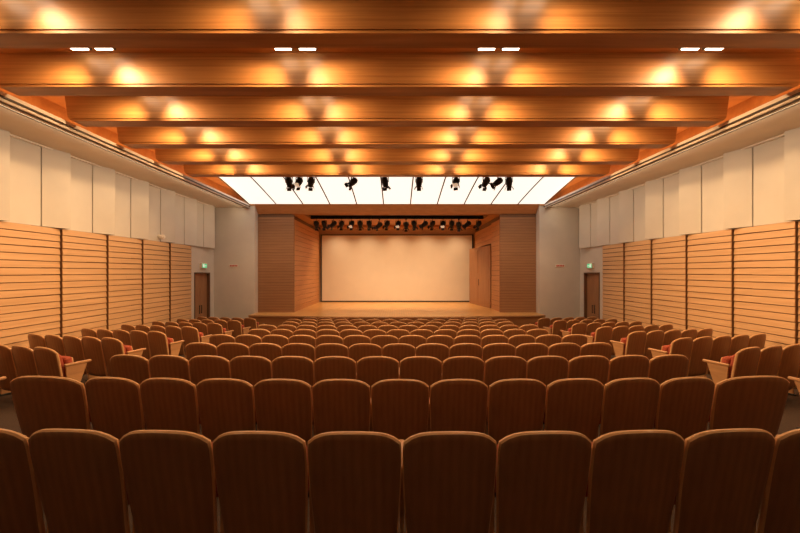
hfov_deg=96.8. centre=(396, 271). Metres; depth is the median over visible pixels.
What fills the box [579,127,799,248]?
cladding
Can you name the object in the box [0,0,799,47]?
ceiling beam
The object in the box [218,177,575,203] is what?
ceiling panel
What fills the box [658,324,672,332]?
seat
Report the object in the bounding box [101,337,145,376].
seat
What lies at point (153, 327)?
seat
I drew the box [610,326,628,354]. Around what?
seat
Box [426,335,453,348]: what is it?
seat
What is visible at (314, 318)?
seat
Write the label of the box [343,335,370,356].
seat
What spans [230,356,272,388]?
seat
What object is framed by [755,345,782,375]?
seat
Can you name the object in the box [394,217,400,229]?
spotlight
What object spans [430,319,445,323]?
seat
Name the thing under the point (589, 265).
exit sign
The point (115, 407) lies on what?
seat
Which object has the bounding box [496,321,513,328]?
seat
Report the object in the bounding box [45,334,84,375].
seat
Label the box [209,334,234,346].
seat
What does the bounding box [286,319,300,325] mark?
seat
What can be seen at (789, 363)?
seat
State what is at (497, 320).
seat
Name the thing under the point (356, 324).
seat
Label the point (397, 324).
seat
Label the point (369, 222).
spotlight
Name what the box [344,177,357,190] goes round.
spotlight
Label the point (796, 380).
seat
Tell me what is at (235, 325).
seat
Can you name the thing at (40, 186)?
cladding
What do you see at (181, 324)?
seat
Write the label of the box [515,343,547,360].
seat
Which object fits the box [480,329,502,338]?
seat
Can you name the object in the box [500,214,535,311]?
panel
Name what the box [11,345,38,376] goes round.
seat
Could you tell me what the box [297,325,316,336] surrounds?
seat
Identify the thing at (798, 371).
seat
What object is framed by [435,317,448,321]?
seat
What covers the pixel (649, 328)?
seat
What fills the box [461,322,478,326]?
seat
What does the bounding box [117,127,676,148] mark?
ceiling beam
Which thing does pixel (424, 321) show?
seat
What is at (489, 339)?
seat
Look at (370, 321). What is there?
seat
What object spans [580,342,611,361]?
seat
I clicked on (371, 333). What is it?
seat
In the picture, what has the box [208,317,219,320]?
seat
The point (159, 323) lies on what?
seat
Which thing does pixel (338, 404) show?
seat
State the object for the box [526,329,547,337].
seat
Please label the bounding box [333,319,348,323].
seat
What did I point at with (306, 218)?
ceiling
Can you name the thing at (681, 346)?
seat
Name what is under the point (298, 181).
spotlight
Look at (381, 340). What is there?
seat
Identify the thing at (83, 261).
wood panel
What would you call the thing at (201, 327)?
seat
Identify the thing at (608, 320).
seat
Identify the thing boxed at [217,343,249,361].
seat
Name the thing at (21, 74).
ceiling beam
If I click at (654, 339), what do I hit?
seat
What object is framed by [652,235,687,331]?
wood panel
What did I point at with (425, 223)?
spotlight
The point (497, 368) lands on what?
seat
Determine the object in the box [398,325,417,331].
seat
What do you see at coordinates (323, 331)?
seat
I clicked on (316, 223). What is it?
spotlight
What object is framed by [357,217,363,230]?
spotlight
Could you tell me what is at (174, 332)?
seat
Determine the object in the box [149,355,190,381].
seat
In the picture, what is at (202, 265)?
exit sign
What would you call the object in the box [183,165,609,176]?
ceiling beam
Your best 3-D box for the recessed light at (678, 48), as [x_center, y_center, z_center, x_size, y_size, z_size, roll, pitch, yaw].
[4.800,-3.525,5.510,0.680,0.050,0.240,0,0,0]
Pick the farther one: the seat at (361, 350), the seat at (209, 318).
the seat at (209, 318)
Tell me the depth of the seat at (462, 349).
5.88 m
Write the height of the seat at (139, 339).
0.925 m
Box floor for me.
[0,350,799,532]
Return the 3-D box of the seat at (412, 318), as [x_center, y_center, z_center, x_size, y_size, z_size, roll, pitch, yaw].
[0.601,2.172,13.719,0.581,0.925,0.529,0,0,-1]
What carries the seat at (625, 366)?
on the floor
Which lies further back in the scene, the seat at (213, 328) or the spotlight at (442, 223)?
the spotlight at (442, 223)
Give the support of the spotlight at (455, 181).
hanging from the batten
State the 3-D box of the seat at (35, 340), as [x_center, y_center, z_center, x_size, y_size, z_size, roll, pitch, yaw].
[-7.506,1.746,7.629,0.608,0.925,0.529,0,0,18]
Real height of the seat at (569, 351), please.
0.925 m
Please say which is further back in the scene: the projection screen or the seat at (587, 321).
the projection screen
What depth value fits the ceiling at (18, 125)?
7.55 m
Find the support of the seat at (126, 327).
on the floor
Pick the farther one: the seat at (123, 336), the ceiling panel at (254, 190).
the ceiling panel at (254, 190)
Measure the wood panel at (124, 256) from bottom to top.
3.408 m
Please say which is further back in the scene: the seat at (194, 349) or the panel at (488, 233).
the panel at (488, 233)
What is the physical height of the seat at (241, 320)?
0.925 m
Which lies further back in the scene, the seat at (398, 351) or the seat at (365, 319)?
the seat at (365, 319)
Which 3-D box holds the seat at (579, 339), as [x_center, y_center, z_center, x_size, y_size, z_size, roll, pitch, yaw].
[3.666,1.738,7.512,0.581,0.925,0.529,0,0,-5]
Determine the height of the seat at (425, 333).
0.925 m
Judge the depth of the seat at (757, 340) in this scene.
7.38 m
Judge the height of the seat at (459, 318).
0.925 m
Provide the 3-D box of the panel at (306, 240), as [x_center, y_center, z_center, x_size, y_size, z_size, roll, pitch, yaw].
[-4.815,-0.385,19.090,0.070,4.470,5.480,0,0,0]
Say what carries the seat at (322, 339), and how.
on the floor
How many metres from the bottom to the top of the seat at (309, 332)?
0.925 m
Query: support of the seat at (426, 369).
on the floor
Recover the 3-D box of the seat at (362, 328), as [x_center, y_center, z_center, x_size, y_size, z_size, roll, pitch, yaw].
[-0.793,1.906,9.912,0.581,0.925,0.529,0,0,1]
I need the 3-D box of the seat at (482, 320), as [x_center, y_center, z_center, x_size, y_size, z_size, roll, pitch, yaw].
[3.109,2.090,12.551,0.581,0.925,0.529,0,0,-4]
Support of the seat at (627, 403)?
on the floor
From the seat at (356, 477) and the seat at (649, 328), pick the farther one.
the seat at (649, 328)
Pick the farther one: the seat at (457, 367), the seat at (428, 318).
the seat at (428, 318)
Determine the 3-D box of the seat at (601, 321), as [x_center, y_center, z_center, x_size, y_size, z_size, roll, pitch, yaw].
[6.986,2.090,12.540,0.581,0.925,0.529,0,0,-18]
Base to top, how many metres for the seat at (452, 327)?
0.925 m
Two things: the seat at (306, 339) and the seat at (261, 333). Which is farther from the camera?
the seat at (261, 333)
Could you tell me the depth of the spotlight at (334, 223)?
17.14 m
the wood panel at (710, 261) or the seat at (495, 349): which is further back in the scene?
the wood panel at (710, 261)
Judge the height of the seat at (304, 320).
0.925 m
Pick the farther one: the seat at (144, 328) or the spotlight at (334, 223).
the spotlight at (334, 223)
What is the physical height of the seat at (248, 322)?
0.925 m
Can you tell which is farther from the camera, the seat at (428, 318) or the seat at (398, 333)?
the seat at (428, 318)
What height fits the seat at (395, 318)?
0.925 m
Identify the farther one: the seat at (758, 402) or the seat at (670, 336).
the seat at (670, 336)
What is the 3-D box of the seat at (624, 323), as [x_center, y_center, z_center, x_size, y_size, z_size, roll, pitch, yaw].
[6.986,2.001,11.270,0.581,0.925,0.529,0,0,-18]
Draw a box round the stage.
[248,302,545,326]
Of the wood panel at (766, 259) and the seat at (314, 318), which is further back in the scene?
the seat at (314, 318)
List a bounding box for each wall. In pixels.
[141,239,213,318]
[214,201,579,319]
[319,229,474,301]
[580,239,652,318]
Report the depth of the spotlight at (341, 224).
17.17 m
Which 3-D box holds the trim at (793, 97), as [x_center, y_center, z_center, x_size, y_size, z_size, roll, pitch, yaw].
[7.370,-2.935,6.350,1.600,0.170,19.080,0,0,0]
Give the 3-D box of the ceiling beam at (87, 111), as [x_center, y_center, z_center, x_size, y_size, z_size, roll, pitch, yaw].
[0.000,-3.275,7.184,13.200,0.550,0.312,0,0,0]
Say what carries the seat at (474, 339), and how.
on the floor
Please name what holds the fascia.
attached to the wall at (236, 229)
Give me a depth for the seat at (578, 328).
10.54 m
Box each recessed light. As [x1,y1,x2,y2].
[70,48,115,49]
[274,48,317,49]
[476,48,519,49]
[678,48,723,49]
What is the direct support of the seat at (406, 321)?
on the floor
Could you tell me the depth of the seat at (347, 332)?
8.41 m
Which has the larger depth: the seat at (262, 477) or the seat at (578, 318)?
the seat at (578, 318)
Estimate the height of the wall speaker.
0.140 m
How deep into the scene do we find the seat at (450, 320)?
12.24 m
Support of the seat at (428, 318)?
on the floor
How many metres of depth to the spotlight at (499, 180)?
12.23 m
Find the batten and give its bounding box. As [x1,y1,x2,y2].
[310,215,483,217]
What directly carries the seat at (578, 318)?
on the floor
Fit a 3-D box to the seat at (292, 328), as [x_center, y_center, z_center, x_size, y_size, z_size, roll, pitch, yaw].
[-3.023,1.912,10.005,0.581,0.925,0.529,0,0,4]
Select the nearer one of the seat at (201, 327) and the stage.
the seat at (201, 327)
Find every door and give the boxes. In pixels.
[194,273,209,318]
[469,245,490,307]
[584,273,599,318]
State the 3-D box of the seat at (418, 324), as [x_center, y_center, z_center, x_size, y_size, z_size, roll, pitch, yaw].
[0.601,1.994,11.179,0.581,0.925,0.529,0,0,-1]
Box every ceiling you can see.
[0,48,799,207]
[294,214,499,228]
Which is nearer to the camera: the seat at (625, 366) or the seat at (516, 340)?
the seat at (625, 366)
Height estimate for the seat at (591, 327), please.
0.925 m
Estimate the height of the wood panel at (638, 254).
3.503 m
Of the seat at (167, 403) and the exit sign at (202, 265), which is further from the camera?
the exit sign at (202, 265)
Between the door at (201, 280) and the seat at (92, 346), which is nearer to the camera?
the seat at (92, 346)
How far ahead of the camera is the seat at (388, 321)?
12.20 m
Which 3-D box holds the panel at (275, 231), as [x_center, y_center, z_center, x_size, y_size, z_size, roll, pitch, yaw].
[-5.545,-0.395,16.295,1.650,4.490,0.070,0,0,0]
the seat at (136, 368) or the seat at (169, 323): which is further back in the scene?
the seat at (169, 323)
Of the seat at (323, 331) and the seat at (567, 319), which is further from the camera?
the seat at (567, 319)
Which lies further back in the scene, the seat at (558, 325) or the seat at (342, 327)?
the seat at (558, 325)
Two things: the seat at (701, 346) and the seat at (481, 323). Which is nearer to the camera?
the seat at (701, 346)
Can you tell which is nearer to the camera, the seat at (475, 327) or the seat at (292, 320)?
the seat at (475, 327)
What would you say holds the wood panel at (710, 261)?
attached to the wall at (594, 255)
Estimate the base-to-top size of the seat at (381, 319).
0.925 m
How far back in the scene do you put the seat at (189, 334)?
9.28 m
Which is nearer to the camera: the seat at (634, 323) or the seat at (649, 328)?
the seat at (649, 328)
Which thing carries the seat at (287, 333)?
on the floor
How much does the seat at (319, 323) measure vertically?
0.925 m
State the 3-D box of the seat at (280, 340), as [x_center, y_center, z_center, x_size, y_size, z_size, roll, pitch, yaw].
[-2.466,1.732,7.432,0.581,0.925,0.529,0,0,3]
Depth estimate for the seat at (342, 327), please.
9.69 m
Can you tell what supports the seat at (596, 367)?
on the floor
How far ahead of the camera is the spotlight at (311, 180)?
12.26 m
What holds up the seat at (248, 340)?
on the floor
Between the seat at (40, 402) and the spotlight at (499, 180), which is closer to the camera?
the seat at (40, 402)
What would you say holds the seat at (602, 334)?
on the floor
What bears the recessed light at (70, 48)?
in the ceiling at (18, 125)
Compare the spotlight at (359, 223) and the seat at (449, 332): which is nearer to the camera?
the seat at (449, 332)
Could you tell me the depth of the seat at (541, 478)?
2.08 m
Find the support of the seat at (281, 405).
on the floor
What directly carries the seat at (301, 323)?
on the floor
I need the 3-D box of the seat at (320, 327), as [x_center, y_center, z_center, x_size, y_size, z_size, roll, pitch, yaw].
[-1.909,1.908,9.945,0.581,0.925,0.529,0,0,2]
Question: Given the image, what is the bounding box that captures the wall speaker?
[157,235,165,238]
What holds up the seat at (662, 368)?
on the floor
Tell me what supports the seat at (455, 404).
on the floor
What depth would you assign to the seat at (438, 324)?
10.95 m
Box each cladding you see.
[0,129,214,248]
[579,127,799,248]
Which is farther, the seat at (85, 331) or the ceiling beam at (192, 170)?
the ceiling beam at (192, 170)
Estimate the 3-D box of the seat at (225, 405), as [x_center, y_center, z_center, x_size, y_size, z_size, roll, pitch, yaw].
[-1.630,1.463,3.584,0.581,0.925,0.529,0,0,2]
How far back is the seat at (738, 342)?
7.22 m
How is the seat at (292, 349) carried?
on the floor
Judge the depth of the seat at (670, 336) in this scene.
8.31 m
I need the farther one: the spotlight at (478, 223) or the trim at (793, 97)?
the spotlight at (478, 223)
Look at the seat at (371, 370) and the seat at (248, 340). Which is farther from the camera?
the seat at (248, 340)
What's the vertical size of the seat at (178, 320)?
0.925 m
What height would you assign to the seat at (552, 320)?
0.925 m
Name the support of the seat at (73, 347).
on the floor
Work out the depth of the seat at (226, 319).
13.38 m
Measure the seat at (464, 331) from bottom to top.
0.925 m
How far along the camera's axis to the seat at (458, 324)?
10.97 m
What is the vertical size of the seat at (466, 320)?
0.925 m
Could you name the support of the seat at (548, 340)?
on the floor
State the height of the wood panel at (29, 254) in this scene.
3.217 m
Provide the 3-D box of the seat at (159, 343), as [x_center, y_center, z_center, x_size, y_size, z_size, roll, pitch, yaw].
[-5.363,1.787,8.203,0.581,0.925,0.529,0,0,18]
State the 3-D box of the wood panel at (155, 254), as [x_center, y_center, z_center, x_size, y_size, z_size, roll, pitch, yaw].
[-8.098,0.721,11.910,0.184,3.503,1.352,0,0,0]
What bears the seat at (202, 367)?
on the floor
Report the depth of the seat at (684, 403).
3.44 m
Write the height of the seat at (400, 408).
0.925 m
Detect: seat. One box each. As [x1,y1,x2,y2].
[0,344,17,390]
[0,386,10,395]
[0,428,48,532]
[10,376,90,436]
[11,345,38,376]
[28,334,46,349]
[28,428,135,532]
[33,347,91,381]
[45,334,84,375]
[63,335,102,380]
[81,328,97,337]
[81,336,108,376]
[85,377,145,439]
[97,329,113,339]
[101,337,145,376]
[110,354,150,384]
[113,329,131,345]
[119,430,223,532]
[121,324,135,332]
[130,330,150,359]
[135,325,149,333]
[140,378,202,434]
[147,331,183,356]
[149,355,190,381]
[150,325,165,334]
[152,321,165,327]
[165,321,184,349]
[165,326,186,358]
[177,319,188,323]
[179,322,192,327]
[181,326,211,352]
[185,342,217,360]
[189,319,200,324]
[189,355,230,384]
[193,322,207,335]
[196,378,257,441]
[201,319,213,324]
[207,323,233,335]
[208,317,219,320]
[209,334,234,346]
[213,431,314,532]
[214,320,227,330]
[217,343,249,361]
[220,317,230,321]
[227,320,250,337]
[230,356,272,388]
[231,317,244,327]
[235,334,261,346]
[244,318,264,329]
[248,329,270,338]
[249,343,281,363]
[254,379,315,445]
[258,325,276,333]
[262,335,288,347]
[271,329,292,339]
[272,356,314,401]
[277,325,296,331]
[282,321,298,327]
[282,343,315,377]
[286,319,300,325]
[289,335,315,346]
[293,329,316,338]
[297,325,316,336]
[300,322,316,327]
[302,319,316,323]
[303,317,317,321]
[307,431,403,532]
[312,379,372,434]
[314,356,356,382]
[315,343,347,359]
[316,329,339,336]
[316,335,342,346]
[317,319,332,323]
[317,322,334,326]
[317,325,336,330]
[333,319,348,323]
[335,322,352,327]
[337,325,356,333]
[340,329,362,338]
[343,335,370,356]
[347,317,359,321]
[349,343,381,371]
[350,319,364,323]
[353,322,370,327]
[357,325,376,331]
[357,356,399,394]
[362,317,374,321]
[363,329,385,339]
[366,319,380,323]
[371,322,388,328]
[371,335,397,347]
[371,379,429,439]
[377,317,389,321]
[378,325,397,334]
[382,319,397,323]
[382,343,415,367]
[387,329,409,342]
[389,322,406,327]
[391,317,403,320]
[398,319,413,323]
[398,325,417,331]
[399,335,425,353]
[400,356,441,397]
[403,431,496,532]
[406,317,418,320]
[407,322,424,328]
[410,329,432,338]
[414,319,429,323]
[416,343,448,362]
[419,325,438,334]
[421,317,433,320]
[425,322,442,327]
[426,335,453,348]
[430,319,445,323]
[430,379,487,434]
[434,329,456,339]
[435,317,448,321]
[439,325,458,331]
[442,356,483,381]
[443,322,460,327]
[447,319,461,323]
[449,317,462,321]
[449,343,481,358]
[454,335,480,345]
[457,329,479,336]
[459,325,478,330]
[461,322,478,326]
[462,319,477,322]
[478,319,493,323]
[479,322,495,328]
[479,325,498,331]
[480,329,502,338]
[481,335,507,351]
[482,343,514,366]
[484,356,526,389]
[487,379,545,443]
[494,319,509,324]
[495,431,591,532]
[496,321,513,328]
[499,325,518,331]
[503,329,525,339]
[508,335,534,350]
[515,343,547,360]
[519,325,538,331]
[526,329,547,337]
[526,356,567,389]
[529,318,549,328]
[535,334,561,347]
[543,320,566,337]
[543,378,603,441]
[548,343,579,363]
[549,317,562,327]
[560,323,586,336]
[561,334,587,347]
[563,317,573,321]
[566,320,579,330]
[567,355,608,384]
[574,317,585,320]
[580,319,592,324]
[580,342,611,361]
[582,326,612,343]
[585,430,684,532]
[586,322,600,335]
[593,319,604,324]
[599,378,659,435]
[601,322,614,327]
[605,319,616,323]
[607,355,648,382]
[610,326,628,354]
[610,331,646,356]
[615,321,628,326]
[628,321,641,327]
[628,325,643,334]
[643,330,663,360]
[644,325,658,333]
[647,354,687,383]
[648,337,692,376]
[654,377,714,439]
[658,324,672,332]
[662,329,680,345]
[673,428,774,532]
[680,329,696,339]
[687,336,712,376]
[696,328,712,337]
[702,347,760,384]
[706,335,730,374]
[708,376,789,436]
[728,334,748,355]
[747,334,765,349]
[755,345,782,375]
[757,429,799,532]
[776,344,799,395]
[788,376,799,428]
[794,364,799,388]
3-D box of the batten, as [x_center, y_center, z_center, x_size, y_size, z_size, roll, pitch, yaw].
[0.000,-2.873,17.200,8.400,0.552,0.048,0,0,0]
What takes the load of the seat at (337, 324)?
on the floor
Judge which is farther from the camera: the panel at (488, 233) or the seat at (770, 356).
the panel at (488, 233)
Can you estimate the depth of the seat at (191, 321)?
12.29 m
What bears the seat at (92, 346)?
on the floor
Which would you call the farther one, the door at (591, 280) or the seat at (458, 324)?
the door at (591, 280)
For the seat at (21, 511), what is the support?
on the floor
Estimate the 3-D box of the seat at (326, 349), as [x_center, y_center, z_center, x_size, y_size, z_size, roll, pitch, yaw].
[-1.072,1.639,6.108,0.581,0.925,0.529,0,0,1]
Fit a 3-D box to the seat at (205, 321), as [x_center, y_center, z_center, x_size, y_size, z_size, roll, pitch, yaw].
[-6.428,2.078,12.359,0.581,0.925,0.529,0,0,18]
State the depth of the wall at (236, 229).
15.90 m
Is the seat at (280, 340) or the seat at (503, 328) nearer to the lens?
the seat at (280, 340)
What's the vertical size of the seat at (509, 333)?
0.925 m
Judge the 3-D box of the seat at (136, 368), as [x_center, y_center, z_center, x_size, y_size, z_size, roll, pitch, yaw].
[-3.593,1.559,4.966,0.608,0.925,0.529,0,0,4]
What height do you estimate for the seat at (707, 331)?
0.925 m
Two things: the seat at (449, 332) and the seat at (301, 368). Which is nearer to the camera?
the seat at (301, 368)
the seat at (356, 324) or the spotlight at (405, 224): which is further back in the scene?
the spotlight at (405, 224)
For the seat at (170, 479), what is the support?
on the floor
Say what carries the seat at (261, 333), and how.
on the floor
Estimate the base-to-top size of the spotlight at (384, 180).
0.656 m
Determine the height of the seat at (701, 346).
0.925 m
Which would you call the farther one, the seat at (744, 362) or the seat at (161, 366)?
the seat at (744, 362)
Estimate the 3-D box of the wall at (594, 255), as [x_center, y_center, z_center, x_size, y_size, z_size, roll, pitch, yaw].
[8.350,-0.625,6.450,0.300,6.550,19.300,0,0,0]
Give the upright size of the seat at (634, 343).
0.925 m
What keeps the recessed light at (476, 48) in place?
in the ceiling at (18, 125)
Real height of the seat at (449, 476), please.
0.925 m
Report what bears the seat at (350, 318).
on the floor
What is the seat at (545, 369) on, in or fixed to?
on the floor
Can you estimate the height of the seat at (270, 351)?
0.925 m
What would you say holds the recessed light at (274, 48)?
in the ceiling at (18, 125)
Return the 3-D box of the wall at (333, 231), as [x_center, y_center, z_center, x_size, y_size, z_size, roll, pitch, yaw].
[0.000,-0.275,22.075,10.400,5.850,0.250,0,0,0]
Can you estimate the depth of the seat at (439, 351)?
5.87 m
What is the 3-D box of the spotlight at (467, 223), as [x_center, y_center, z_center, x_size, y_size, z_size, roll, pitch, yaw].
[3.365,-2.351,17.223,0.484,0.627,0.310,0,0,20]
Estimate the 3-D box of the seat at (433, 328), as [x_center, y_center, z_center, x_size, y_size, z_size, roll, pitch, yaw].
[0.880,1.906,9.914,0.581,0.925,0.529,0,0,-1]
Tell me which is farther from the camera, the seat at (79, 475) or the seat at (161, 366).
the seat at (161, 366)
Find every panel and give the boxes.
[0,221,59,347]
[59,229,106,338]
[106,235,141,331]
[141,239,168,326]
[169,243,191,322]
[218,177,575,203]
[258,214,293,311]
[294,216,318,311]
[475,216,499,311]
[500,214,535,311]
[602,243,624,322]
[625,239,652,326]
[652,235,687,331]
[687,229,734,338]
[734,221,798,347]
[798,221,799,343]
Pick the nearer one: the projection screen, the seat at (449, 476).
the seat at (449, 476)
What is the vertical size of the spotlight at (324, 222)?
0.656 m
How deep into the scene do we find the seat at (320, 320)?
12.27 m
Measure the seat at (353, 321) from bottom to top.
0.925 m
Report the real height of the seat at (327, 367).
0.925 m
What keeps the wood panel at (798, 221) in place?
attached to the wall at (594, 255)
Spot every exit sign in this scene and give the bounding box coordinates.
[200,263,206,267]
[587,263,593,267]
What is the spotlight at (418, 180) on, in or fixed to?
hanging from the batten
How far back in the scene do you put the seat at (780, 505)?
2.16 m
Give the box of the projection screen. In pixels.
[321,234,472,301]
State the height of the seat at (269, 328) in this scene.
0.925 m
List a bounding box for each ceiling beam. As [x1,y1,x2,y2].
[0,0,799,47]
[0,53,799,95]
[65,96,728,126]
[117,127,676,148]
[155,149,638,164]
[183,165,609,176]
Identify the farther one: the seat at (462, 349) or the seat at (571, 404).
the seat at (462, 349)
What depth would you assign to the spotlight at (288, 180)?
12.26 m
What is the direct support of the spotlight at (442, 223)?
hanging from the batten
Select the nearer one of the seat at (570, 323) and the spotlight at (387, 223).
the seat at (570, 323)
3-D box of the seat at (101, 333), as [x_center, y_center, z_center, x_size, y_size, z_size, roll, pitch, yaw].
[-6.961,1.823,8.722,0.581,0.925,0.529,0,0,18]
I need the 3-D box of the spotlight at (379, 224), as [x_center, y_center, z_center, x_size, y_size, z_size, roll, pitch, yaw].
[-0.923,-2.291,17.223,0.484,0.627,0.310,0,0,20]
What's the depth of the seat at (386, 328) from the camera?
9.67 m
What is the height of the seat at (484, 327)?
0.925 m
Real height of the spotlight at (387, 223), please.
0.638 m
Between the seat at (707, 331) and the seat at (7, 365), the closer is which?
the seat at (7, 365)
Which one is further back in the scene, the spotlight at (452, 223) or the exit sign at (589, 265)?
the spotlight at (452, 223)
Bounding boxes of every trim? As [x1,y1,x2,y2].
[0,91,249,207]
[544,88,799,207]
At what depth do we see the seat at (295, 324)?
11.05 m
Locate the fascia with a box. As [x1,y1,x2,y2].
[249,204,544,213]
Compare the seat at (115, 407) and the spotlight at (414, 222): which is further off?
the spotlight at (414, 222)
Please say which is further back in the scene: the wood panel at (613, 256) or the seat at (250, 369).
the wood panel at (613, 256)
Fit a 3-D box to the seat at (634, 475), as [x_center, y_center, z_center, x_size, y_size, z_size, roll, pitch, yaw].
[1.438,1.372,2.288,0.581,0.925,0.529,0,0,-2]
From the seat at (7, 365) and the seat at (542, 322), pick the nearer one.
the seat at (7, 365)
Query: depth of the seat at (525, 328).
9.81 m
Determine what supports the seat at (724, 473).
on the floor
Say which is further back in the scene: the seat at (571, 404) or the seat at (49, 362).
the seat at (49, 362)
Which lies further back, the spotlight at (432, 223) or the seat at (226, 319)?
the spotlight at (432, 223)
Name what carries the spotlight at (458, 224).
hanging from the batten
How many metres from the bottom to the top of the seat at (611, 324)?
0.925 m
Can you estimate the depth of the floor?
4.73 m
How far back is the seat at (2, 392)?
6.05 m
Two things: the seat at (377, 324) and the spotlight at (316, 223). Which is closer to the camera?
the seat at (377, 324)
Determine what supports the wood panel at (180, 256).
attached to the wall at (199, 255)
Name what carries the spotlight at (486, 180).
hanging from the batten
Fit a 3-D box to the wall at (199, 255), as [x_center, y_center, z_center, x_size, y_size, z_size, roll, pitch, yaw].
[-8.350,-0.625,6.450,0.300,6.550,19.300,0,0,0]
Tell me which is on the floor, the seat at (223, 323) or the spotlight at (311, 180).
the seat at (223, 323)
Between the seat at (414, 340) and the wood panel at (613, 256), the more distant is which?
the wood panel at (613, 256)
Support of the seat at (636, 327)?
on the floor
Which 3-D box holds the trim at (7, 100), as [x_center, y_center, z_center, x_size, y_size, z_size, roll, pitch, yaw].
[-7.370,-2.935,6.350,1.600,0.170,19.080,0,0,0]
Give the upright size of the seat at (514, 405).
0.925 m
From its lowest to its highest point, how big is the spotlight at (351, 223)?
0.652 m
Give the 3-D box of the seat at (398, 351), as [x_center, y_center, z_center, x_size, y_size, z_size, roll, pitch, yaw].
[0.043,1.638,6.095,0.581,0.925,0.529,0,0,0]
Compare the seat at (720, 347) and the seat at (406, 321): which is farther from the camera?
the seat at (406, 321)
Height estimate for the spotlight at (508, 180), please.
0.656 m
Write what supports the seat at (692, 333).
on the floor
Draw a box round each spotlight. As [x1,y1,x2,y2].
[285,177,294,190]
[291,177,302,190]
[305,177,314,190]
[314,217,319,230]
[321,217,328,230]
[327,217,336,229]
[337,217,343,229]
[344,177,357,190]
[347,217,353,229]
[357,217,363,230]
[366,217,373,230]
[373,218,382,230]
[381,177,390,190]
[382,217,389,229]
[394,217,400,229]
[403,218,408,231]
[411,217,417,230]
[414,177,422,190]
[419,217,427,229]
[427,217,434,229]
[439,217,445,229]
[448,217,454,230]
[450,177,459,190]
[456,218,461,231]
[462,217,470,229]
[473,217,481,229]
[478,177,489,190]
[489,177,502,189]
[504,177,513,190]

